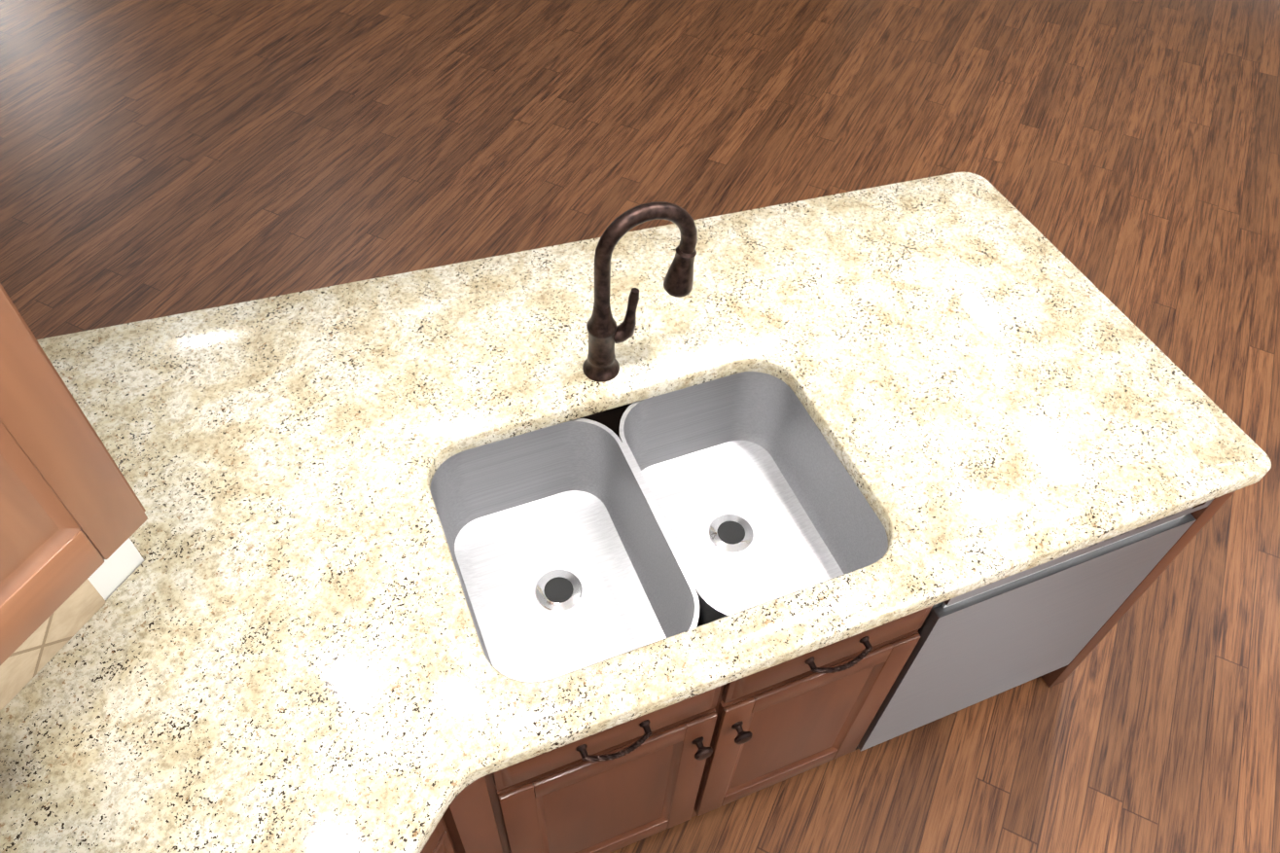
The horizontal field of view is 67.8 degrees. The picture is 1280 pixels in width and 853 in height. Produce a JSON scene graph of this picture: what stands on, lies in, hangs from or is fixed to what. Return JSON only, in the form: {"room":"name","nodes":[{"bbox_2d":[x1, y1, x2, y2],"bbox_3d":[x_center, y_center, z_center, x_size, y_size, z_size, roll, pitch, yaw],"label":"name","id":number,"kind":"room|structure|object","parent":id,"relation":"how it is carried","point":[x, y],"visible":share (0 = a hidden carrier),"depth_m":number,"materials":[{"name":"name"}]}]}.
{"room":"kitchen","nodes":[
{"label":"kitchen","id":0,"kind":"room"},
{"bbox_2d":[0,537,143,711],"bbox_3d":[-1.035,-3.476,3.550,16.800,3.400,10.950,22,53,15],"label":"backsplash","id":1,"kind":"structure","parent":0,"point":[27,659],"depth_m":1.43,"materials":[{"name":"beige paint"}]},
{"bbox_2d":[0,283,147,665],"bbox_3d":[-0.766,-0.054,0.667,0.325,0.793,0.454,22,53,15],"label":"upper cabinet","id":2,"kind":"object","parent":1,"relation":"attached to","point":[73,515],"visible":1,"depth_m":0.90,"materials":[{"name":"brown wood"}]},
{"bbox_2d":[0,0,1279,852],"bbox_3d":[-1.294,-2.336,4.867,17.200,0.100,11.600,22,53,15],"label":"floor","id":3,"kind":"structure","parent":0,"point":[160,158],"depth_m":3.76,"materials":[{"name":"brown wood"}]},
{"bbox_2d":[420,817,456,852],"bbox_3d":[-0.661,0.842,1.661,0.663,0.875,0.424,22,53,15],"label":"base cabinet","id":4,"kind":"object","parent":3,"relation":"on","point":[439,840],"visible":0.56,"depth_m":1.48,"materials":[{"name":"brown wood"}]},
{"bbox_2d":[442,776,502,852],"bbox_3d":[-0.463,0.535,1.923,0.663,0.875,0.470,22,53,15],"label":"base cabinet","id":5,"kind":"object","parent":3,"relation":"on","point":[468,816],"visible":0.09,"depth_m":1.52,"materials":[{"name":"brown wood"}]},
{"bbox_2d":[484,402,933,852],"bbox_3d":[0.019,0.454,2.014,0.817,0.875,0.664,-16,53,-16],"label":"base cabinet","id":6,"kind":"object","parent":3,"relation":"on","point":[613,789],"visible":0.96,"depth_m":1.72,"materials":[{"name":"brown wood"}]},
{"bbox_2d":[0,172,1271,852],"bbox_3d":[-0.050,0.009,1.783,2.250,0.038,2.241,22,53,15],"label":"countertop","id":7,"kind":"structure","parent":6,"relation":"on","point":[272,645],"depth_m":1.71,"materials":[{"name":"stone"}]},
{"bbox_2d":[582,201,697,382],"bbox_3d":[-0.002,-0.251,1.733,0.216,0.371,0.072,-16,53,-16],"label":"faucet","id":8,"kind":"object","parent":7,"relation":"on","point":[606,333],"visible":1,"depth_m":1.72,"materials":[{"name":"brown metal"}]},
{"bbox_2d":[429,371,888,682],"bbox_3d":[0.026,0.215,1.776,0.754,0.204,0.522,-16,53,-16],"label":"sink","id":9,"kind":"object","parent":7,"relation":"in","point":[577,544],"visible":0.73,"depth_m":1.87,"materials":[{"name":"silver metal"}]},
{"bbox_2d":[855,498,1213,750],"bbox_3d":[0.675,0.253,2.213,0.599,0.874,0.620,-16,53,-16],"label":"dishwasher","id":10,"kind":"object","parent":3,"relation":"on","point":[983,643],"visible":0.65,"depth_m":1.93,"materials":[{"name":"silver metal"}]},
{"bbox_2d":[1041,491,1235,687],"bbox_3d":[0.312,0.344,2.119,1.475,0.875,0.654,-16,53,-16],"label":"cabinet end panel","id":11,"kind":"object","parent":3,"relation":"on","point":[1202,516],"visible":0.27,"depth_m":2.07,"materials":[{"name":"brown wood"}]}
]}

